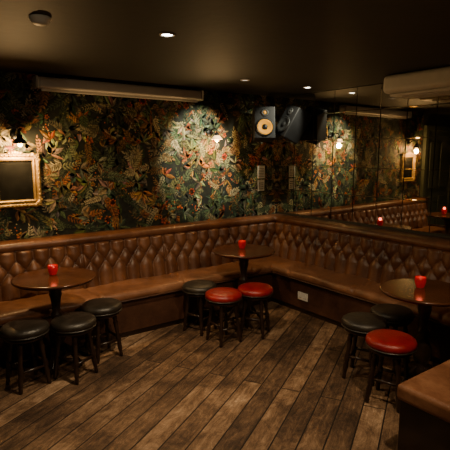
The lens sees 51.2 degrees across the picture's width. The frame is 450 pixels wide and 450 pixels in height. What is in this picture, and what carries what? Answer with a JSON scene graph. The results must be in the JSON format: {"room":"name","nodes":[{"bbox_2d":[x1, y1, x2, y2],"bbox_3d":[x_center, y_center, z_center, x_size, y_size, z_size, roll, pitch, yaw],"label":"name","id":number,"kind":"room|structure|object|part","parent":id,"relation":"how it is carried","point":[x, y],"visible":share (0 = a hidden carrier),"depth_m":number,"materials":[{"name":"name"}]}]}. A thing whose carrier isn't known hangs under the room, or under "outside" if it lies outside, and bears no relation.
{"room":"bar","nodes":[
{"label":"bar","id":0,"kind":"room"},
{"bbox_2d":[0,301,438,449],"bbox_3d":[0.246,1.506,2.059,6.500,0.100,6.600,-6,11,-36],"label":"floor","id":1,"kind":"structure","parent":0,"point":[171,387],"depth_m":3.40,"materials":[{"name":"brown wood"}]},
{"bbox_2d":[0,317,50,394],"bbox_3d":[-1.505,0.976,3.566,0.346,0.489,0.346,8,12,42],"label":"bar stool","id":2,"kind":"object","parent":1,"relation":"on","point":[21,331],"visible":1,"depth_m":3.49,"materials":[{"name":"black leather"}]},
{"bbox_3d":[-1.633,1.027,3.568,0.086,0.387,0.042,0,9,-3],"label":"leg","id":3,"kind":"part","parent":2,"relation":"part of","materials":[{"name":"brown wood"}]},
{"bbox_3d":[-1.499,1.046,3.447,0.042,0.387,0.086,0,9,-3],"label":"leg","id":4,"kind":"part","parent":2,"relation":"part of","materials":[{"name":"brown wood"}]},
{"bbox_2d":[0,317,48,339],"bbox_3d":[-1.505,0.774,3.535,0.346,0.080,0.346,8,12,42],"label":"cushion","id":5,"kind":"object","parent":2,"relation":"on","point":[31,328],"depth_m":3.45,"materials":[{"name":"black leather"}]},
{"bbox_3d":[-1.510,1.007,3.700,0.042,0.387,0.086,0,9,-3],"label":"leg","id":6,"kind":"part","parent":2,"relation":"part of","materials":[{"name":"brown wood"}]},
{"bbox_3d":[-1.377,1.025,3.579,0.086,0.387,0.042,0,9,-3],"label":"leg","id":7,"kind":"part","parent":2,"relation":"part of","materials":[{"name":"brown wood"}]},
{"bbox_2d":[11,267,95,374],"bbox_3d":[-1.382,0.790,3.866,0.650,0.753,0.650,-8,12,-41],"label":"pub table","id":8,"kind":"object","parent":1,"relation":"on","point":[66,277],"visible":0.77,"depth_m":3.79,"materials":[{"name":"brown wood"}]},
{"bbox_2d":[47,264,57,274],"bbox_3d":[-1.415,0.370,3.864,0.082,0.078,0.082,-6,11,-36],"label":"candle holder","id":9,"kind":"object","parent":8,"relation":"on","point":[53,268],"visible":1,"depth_m":3.84,"materials":[{"name":"red glass"}]},
{"bbox_2d":[50,312,97,384],"bbox_3d":[-1.183,0.955,3.700,0.346,0.489,0.346,4,10,25],"label":"bar stool","id":10,"kind":"object","parent":1,"relation":"on","point":[71,324],"visible":1,"depth_m":3.60,"materials":[{"name":"black leather"}]},
{"bbox_3d":[-1.303,1.012,3.665,0.086,0.387,0.042,-3,9,-20],"label":"leg","id":11,"kind":"part","parent":10,"relation":"part of","materials":[{"name":"brown wood"}]},
{"bbox_2d":[50,312,95,332],"bbox_3d":[-1.183,0.753,3.669,0.346,0.080,0.346,4,10,25],"label":"cushion","id":12,"kind":"object","parent":10,"relation":"on","point":[71,322],"depth_m":3.58,"materials":[{"name":"black leather"}]},
{"bbox_3d":[-1.140,1.024,3.589,0.070,0.386,0.070,4,10,25],"label":"leg","id":13,"kind":"part","parent":10,"relation":"part of","materials":[{"name":"brown wood"}]},
{"bbox_3d":[-1.062,0.999,3.750,0.086,0.387,0.042,-3,9,-20],"label":"leg","id":14,"kind":"part","parent":10,"relation":"part of","materials":[{"name":"brown wood"}]},
{"bbox_2d":[81,298,122,363],"bbox_3d":[-1.060,0.898,4.070,0.346,0.489,0.346,-8,12,-41],"label":"bar stool","id":15,"kind":"object","parent":1,"relation":"on","point":[101,308],"visible":0.87,"depth_m":3.98,"materials":[{"name":"black leather"}]},
{"bbox_3d":[-1.188,0.948,4.085,0.086,0.387,0.042,0,9,3],"label":"leg","id":16,"kind":"part","parent":15,"relation":"part of","materials":[{"name":"brown wood"}]},
{"bbox_3d":[-1.067,0.968,3.951,0.042,0.387,0.086,0,9,3],"label":"leg","id":17,"kind":"part","parent":15,"relation":"part of","materials":[{"name":"brown wood"}]},
{"bbox_2d":[81,298,121,314],"bbox_3d":[-1.060,0.696,4.039,0.346,0.080,0.346,-8,12,-41],"label":"cushion","id":18,"kind":"object","parent":15,"relation":"on","point":[97,306],"depth_m":3.95,"materials":[{"name":"black leather"}]},
{"bbox_3d":[-1.053,0.930,4.204,0.042,0.387,0.086,0,9,3],"label":"leg","id":19,"kind":"part","parent":15,"relation":"part of","materials":[{"name":"brown wood"}]},
{"bbox_3d":[-0.932,0.950,4.071,0.086,0.387,0.042,0,9,3],"label":"leg","id":20,"kind":"part","parent":15,"relation":"part of","materials":[{"name":"brown wood"}]},
{"bbox_2d":[182,280,216,335],"bbox_3d":[-0.249,0.807,4.666,0.346,0.489,0.346,6,11,36],"label":"bar stool","id":21,"kind":"object","parent":1,"relation":"on","point":[192,288],"visible":0.9,"depth_m":4.56,"materials":[{"name":"black leather"}]},
{"bbox_3d":[-0.376,0.860,4.656,0.086,0.387,0.042,-1,9,-8],"label":"leg","id":22,"kind":"part","parent":21,"relation":"part of","materials":[{"name":"brown wood"}]},
{"bbox_3d":[-0.268,0.838,4.799,0.042,0.387,0.086,-1,9,-8],"label":"leg","id":23,"kind":"part","parent":21,"relation":"part of","materials":[{"name":"brown wood"}]},
{"bbox_2d":[182,280,216,293],"bbox_3d":[-0.249,0.605,4.635,0.346,0.080,0.346,6,11,36],"label":"cushion","id":24,"kind":"object","parent":21,"relation":"on","point":[192,286],"depth_m":4.54,"materials":[{"name":"black leather"}]},
{"bbox_3d":[-0.231,0.877,4.549,0.042,0.387,0.086,-1,9,-8],"label":"leg","id":25,"kind":"part","parent":21,"relation":"part of","materials":[{"name":"brown wood"}]},
{"bbox_3d":[-0.123,0.855,4.692,0.086,0.387,0.042,-1,9,-8],"label":"leg","id":26,"kind":"part","parent":21,"relation":"part of","materials":[{"name":"brown wood"}]},
{"bbox_2d":[205,287,241,347],"bbox_3d":[-0.013,0.849,4.396,0.346,0.489,0.346,-6,11,-36],"label":"bar stool","id":27,"kind":"object","parent":1,"relation":"on","point":[223,297],"visible":1,"depth_m":4.31,"materials":[{"name":"red leather"}]},
{"bbox_3d":[-0.140,0.896,4.423,0.086,0.387,0.042,1,9,9],"label":"leg","id":28,"kind":"part","parent":27,"relation":"part of","materials":[{"name":"brown wood"}]},
{"bbox_3d":[-0.033,0.918,4.279,0.042,0.387,0.086,1,9,9],"label":"leg","id":29,"kind":"part","parent":27,"relation":"part of","materials":[{"name":"brown wood"}]},
{"bbox_2d":[205,287,241,302],"bbox_3d":[-0.013,0.646,4.365,0.346,0.080,0.346,-6,11,-36],"label":"cushion","id":30,"kind":"object","parent":27,"relation":"on","point":[219,294],"depth_m":4.27,"materials":[{"name":"red leather"}]},
{"bbox_3d":[0.007,0.880,4.529,0.042,0.387,0.086,1,9,9],"label":"leg","id":31,"kind":"part","parent":27,"relation":"part of","materials":[{"name":"brown wood"}]},
{"bbox_3d":[0.113,0.902,4.384,0.086,0.387,0.042,1,9,9],"label":"leg","id":32,"kind":"part","parent":27,"relation":"part of","materials":[{"name":"brown wood"}]},
{"bbox_2d":[0,213,449,367],"bbox_3d":[0.164,0.662,4.029,3.732,0.970,3.130,-6,11,-36],"label":"banquette","id":33,"kind":"object","parent":1,"relation":"on","point":[341,268],"visible":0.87,"depth_m":4.78,"materials":[{"name":"brown leather"}]},
{"bbox_2d":[0,255,449,325],"bbox_3d":[0.131,0.752,3.924,3.460,0.118,2.980,-6,11,-36],"label":"seat cushion","id":34,"kind":"object","parent":33,"relation":"on","point":[351,285],"depth_m":4.68,"materials":[{"name":"leather"}]},
{"bbox_3d":[0.145,0.933,4.044,3.590,0.310,3.110,-6,11,-36],"label":"panel","id":35,"kind":"part","parent":33,"relation":"part of","materials":[{"name":"leather"}]},
{"bbox_2d":[298,291,307,301],"bbox_3d":[0.849,0.781,5.134,0.012,0.086,0.146,-6,11,-36],"label":"wall socket","id":36,"kind":"object","parent":33,"relation":"attached to","point":[302,296],"visible":1,"depth_m":5.13,"materials":[{"name":"white plastic"}]},
{"bbox_2d":[212,244,274,325],"bbox_3d":[0.194,0.629,4.916,0.650,0.753,0.650,6,11,36],"label":"pub table","id":37,"kind":"object","parent":1,"relation":"on","point":[251,251],"visible":0.65,"depth_m":4.84,"materials":[{"name":"brown wood"}]},
{"bbox_2d":[238,240,245,248],"bbox_3d":[0.179,0.205,4.940,0.082,0.078,0.082,-6,11,-36],"label":"candle holder","id":38,"kind":"object","parent":37,"relation":"on","point":[242,243],"visible":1,"depth_m":4.91,"materials":[{"name":"red glass"}]},
{"bbox_2d":[238,282,272,338],"bbox_3d":[0.293,0.822,4.568,0.346,0.489,0.346,3,9,19],"label":"bar stool","id":39,"kind":"object","parent":1,"relation":"on","point":[251,291],"visible":0.94,"depth_m":4.48,"materials":[{"name":"red leather"}]},
{"bbox_3d":[0.178,0.881,4.521,0.086,0.387,0.042,-4,10,-25],"label":"leg","id":40,"kind":"part","parent":39,"relation":"part of","materials":[{"name":"brown wood"}]},
{"bbox_3d":[0.238,0.855,4.690,0.042,0.387,0.086,-4,10,-25],"label":"leg","id":41,"kind":"part","parent":39,"relation":"part of","materials":[{"name":"brown wood"}]},
{"bbox_2d":[238,282,272,296],"bbox_3d":[0.293,0.620,4.537,0.346,0.080,0.346,3,9,19],"label":"cushion","id":42,"kind":"object","parent":39,"relation":"on","point":[251,289],"depth_m":4.43,"materials":[{"name":"red leather"}]},
{"bbox_3d":[0.348,0.890,4.462,0.042,0.387,0.086,-4,10,-25],"label":"leg","id":43,"kind":"part","parent":39,"relation":"part of","materials":[{"name":"brown wood"}]},
{"bbox_3d":[0.409,0.864,4.630,0.086,0.387,0.042,-4,10,-25],"label":"leg","id":44,"kind":"part","parent":39,"relation":"part of","materials":[{"name":"brown wood"}]},
{"bbox_2d":[341,312,387,385],"bbox_3d":[1.085,0.956,3.696,0.346,0.489,0.346,5,10,31],"label":"bar stool","id":45,"kind":"object","parent":1,"relation":"on","point":[356,324],"visible":0.73,"depth_m":3.62,"materials":[{"name":"black leather"}]},
{"bbox_3d":[0.961,1.011,3.673,0.086,0.387,0.042,-2,9,-14],"label":"leg","id":46,"kind":"part","parent":45,"relation":"part of","materials":[{"name":"brown wood"}]},
{"bbox_3d":[1.054,0.988,3.826,0.042,0.387,0.086,-2,9,-14],"label":"leg","id":47,"kind":"part","parent":45,"relation":"part of","materials":[{"name":"brown wood"}]},
{"bbox_2d":[341,312,387,332],"bbox_3d":[1.085,0.754,3.664,0.346,0.080,0.346,5,10,31],"label":"cushion","id":48,"kind":"object","parent":45,"relation":"on","point":[353,322],"depth_m":3.58,"materials":[{"name":"black leather"}]},
{"bbox_3d":[1.117,1.025,3.580,0.042,0.387,0.086,-2,9,-14],"label":"leg","id":49,"kind":"part","parent":45,"relation":"part of","materials":[{"name":"brown wood"}]},
{"bbox_2d":[368,303,413,370],"bbox_3d":[1.376,0.924,3.905,0.346,0.489,0.346,-8,12,-41],"label":"bar stool","id":50,"kind":"object","parent":1,"relation":"on","point":[396,316],"visible":0.48,"depth_m":3.77,"materials":[{"name":"black leather"}]},
{"bbox_2d":[370,303,413,322],"bbox_3d":[1.376,0.722,3.874,0.346,0.080,0.346,-8,12,-41],"label":"cushion","id":51,"kind":"object","parent":50,"relation":"on","point":[393,313],"depth_m":3.78,"materials":[{"name":"black leather"}]},
{"bbox_3d":[1.369,0.994,3.787,0.042,0.387,0.086,0,9,3],"label":"leg","id":52,"kind":"part","parent":50,"relation":"part of","materials":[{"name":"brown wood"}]},
{"bbox_3d":[1.504,0.975,3.906,0.086,0.387,0.042,0,9,3],"label":"leg","id":53,"kind":"part","parent":50,"relation":"part of","materials":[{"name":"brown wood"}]},
{"bbox_2d":[365,329,417,412],"bbox_3d":[1.162,1.013,3.323,0.346,0.489,0.346,6,11,36],"label":"bar stool","id":54,"kind":"object","parent":1,"relation":"on","point":[397,345],"visible":0.9,"depth_m":3.24,"materials":[{"name":"red leather"}]},
{"bbox_3d":[1.036,1.066,3.312,0.086,0.387,0.042,-1,9,-8],"label":"leg","id":55,"kind":"part","parent":54,"relation":"part of","materials":[{"name":"brown wood"}]},
{"bbox_3d":[1.144,1.044,3.456,0.042,0.387,0.086,-1,9,-8],"label":"leg","id":56,"kind":"part","parent":54,"relation":"part of","materials":[{"name":"brown wood"}]},
{"bbox_2d":[365,329,417,353],"bbox_3d":[1.162,0.811,3.292,0.346,0.080,0.346,6,11,36],"label":"cushion","id":57,"kind":"object","parent":54,"relation":"on","point":[379,341],"depth_m":3.21,"materials":[{"name":"red leather"}]},
{"bbox_3d":[1.181,1.083,3.205,0.042,0.387,0.086,-1,9,-8],"label":"leg","id":58,"kind":"part","parent":54,"relation":"part of","materials":[{"name":"brown wood"}]},
{"bbox_3d":[1.289,1.061,3.349,0.086,0.387,0.042,-1,9,-8],"label":"leg","id":59,"kind":"part","parent":54,"relation":"part of","materials":[{"name":"brown wood"}]},
{"bbox_2d":[379,278,449,382],"bbox_3d":[1.473,0.846,3.501,0.650,0.753,0.650,4,10,25],"label":"pub table","id":60,"kind":"object","parent":1,"relation":"on","point":[435,293],"visible":0.79,"depth_m":3.46,"materials":[{"name":"brown wood"}]},
{"bbox_2d":[415,276,425,287],"bbox_3d":[1.454,0.426,3.498,0.082,0.078,0.082,-6,11,-36],"label":"candle holder","id":61,"kind":"object","parent":60,"relation":"on","point":[420,281],"visible":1,"depth_m":3.47,"materials":[{"name":"red glass"}]},
{"bbox_2d":[397,360,449,449],"bbox_3d":[1.982,0.843,2.915,1.940,0.950,0.785,-6,11,-36],"label":"banquette","id":62,"kind":"object","parent":1,"relation":"on","point":[424,415],"visible":1,"depth_m":2.60,"materials":[{"name":"brown leather"}]},
{"bbox_2d":[0,0,449,96],"bbox_3d":[0.246,-1.025,1.671,6.500,0.100,6.600,-6,11,-36],"label":"ceiling","id":63,"kind":"structure","parent":0,"point":[283,47],"depth_m":3.00,"materials":[{"name":"paint"}]},
{"bbox_2d":[29,14,50,25],"bbox_3d":[-0.979,-1.079,2.487,0.110,0.040,0.110,-6,11,-36],"label":"smoke detector","id":64,"kind":"object","parent":63,"relation":"attached to","point":[36,19],"visible":1,"depth_m":2.45,"materials":[{"name":"grey plastic"}]},
{"bbox_2d":[159,32,174,36],"bbox_3d":[-0.350,-1.149,2.840,0.096,0.008,0.096,-6,11,-36],"label":"recessed light","id":65,"kind":"object","parent":63,"relation":"in","point":[164,34],"depth_m":2.84,"materials":[{"name":"white"}]},
{"bbox_2d":[383,66,449,98],"bbox_3d":[1.994,-1.214,3.940,0.400,0.203,1.310,-6,11,-36],"label":"air conditioning unit","id":66,"kind":"object","parent":63,"relation":"attached to","point":[435,82],"visible":1,"depth_m":4.08,"materials":[{"name":"white plastic"}]},
{"bbox_3d":[1.997,-1.136,3.947,0.320,0.027,1.200,-6,11,-36],"label":"panel","id":67,"kind":"part","parent":66,"relation":"part of","materials":[{"name":"white plastic"}]},
{"bbox_2d":[277,83,449,237],"bbox_3d":[2.746,-0.036,3.667,0.126,2.660,6.605,-7,11,-37],"label":"mirror","id":68,"kind":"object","parent":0,"point":[420,124],"depth_m":5.03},
{"bbox_2d":[275,104,311,143],"bbox_3d":[0.816,-1.203,5.630,0.284,0.380,0.250,22,11,-33],"label":"wall speaker","id":69,"kind":"object","parent":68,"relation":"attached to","point":[294,120],"depth_m":5.53},
{"bbox_3d":[-1.848,-0.156,4.453,6.400,2.660,0.100,-6,11,-36],"label":"wall","id":70,"kind":"structure","parent":0,"visible":0},
{"bbox_2d":[10,128,27,146],"bbox_3d":[-1.831,-0.774,4.163,0.128,0.164,0.216,-6,11,-36],"label":"lamp","id":71,"kind":"object","parent":70,"relation":"attached to","point":[15,135],"visible":1,"depth_m":4.12,"materials":[{"name":"black metal"}]},
{"bbox_3d":[-1.805,-0.739,4.132,0.128,0.046,0.128,-6,11,-36],"label":"lamp shade","id":72,"kind":"part","parent":71,"relation":"part of","materials":[{"name":"black metal"}]},
{"bbox_2d":[0,150,42,209],"bbox_3d":[-1.899,-0.411,4.279,0.454,0.530,0.038,-6,11,-36],"label":"mirror","id":73,"kind":"object","parent":70,"relation":"attached to","point":[20,175],"visible":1,"depth_m":4.30,"materials":[{"name":"gold glass"}]},
{"bbox_3d":[-1.906,-0.404,4.289,0.300,0.360,0.001,-6,11,-36],"label":"glass","id":74,"kind":"part","parent":73,"relation":"part of","materials":[{"name":"black mirror"}]},
{"bbox_2d":[33,75,203,101],"bbox_3d":[-0.991,-1.355,4.746,1.790,0.128,0.130,-6,11,-36],"label":"projector screen","id":75,"kind":"object","parent":70,"relation":"attached to","point":[51,84],"visible":1,"depth_m":4.62,"materials":[{"name":"white plastic"}]},
{"bbox_2d":[0,71,278,240],"bbox_3d":[-0.790,-0.683,5.085,3.660,1.610,0.005,-6,11,-36],"label":"wallpaper","id":76,"kind":"object","parent":70,"relation":"attached to","point":[107,162],"visible":0.86,"depth_m":4.95},
{"bbox_2d":[206,128,222,141],"bbox_3d":[-0.118,-1.032,5.387,0.128,0.164,0.216,-6,11,-36],"label":"lamp","id":77,"kind":"object","parent":70,"relation":"attached to","point":[209,132],"visible":1,"depth_m":5.36,"materials":[{"name":"black metal"}]},
{"bbox_3d":[-0.092,-0.998,5.356,0.128,0.046,0.128,-6,11,-36],"label":"lamp shade","id":78,"kind":"part","parent":77,"relation":"part of","materials":[{"name":"white glass"}]},
{"bbox_2d":[257,166,264,190],"bbox_3d":[0.462,-0.598,6.014,0.120,0.320,0.004,-6,11,-36],"label":"notice","id":79,"kind":"object","parent":70,"relation":"attached to","point":[261,169],"visible":1,"depth_m":6.01,"materials":[{"name":"paper"}]},
{"bbox_2d":[252,106,274,141],"bbox_3d":[0.461,-1.203,5.636,0.250,0.410,0.354,0,9,-2],"label":"wall speaker","id":80,"kind":"object","parent":70,"relation":"attached to","point":[263,117],"visible":1,"depth_m":5.49,"materials":[{"name":"black plastic"}]}
]}

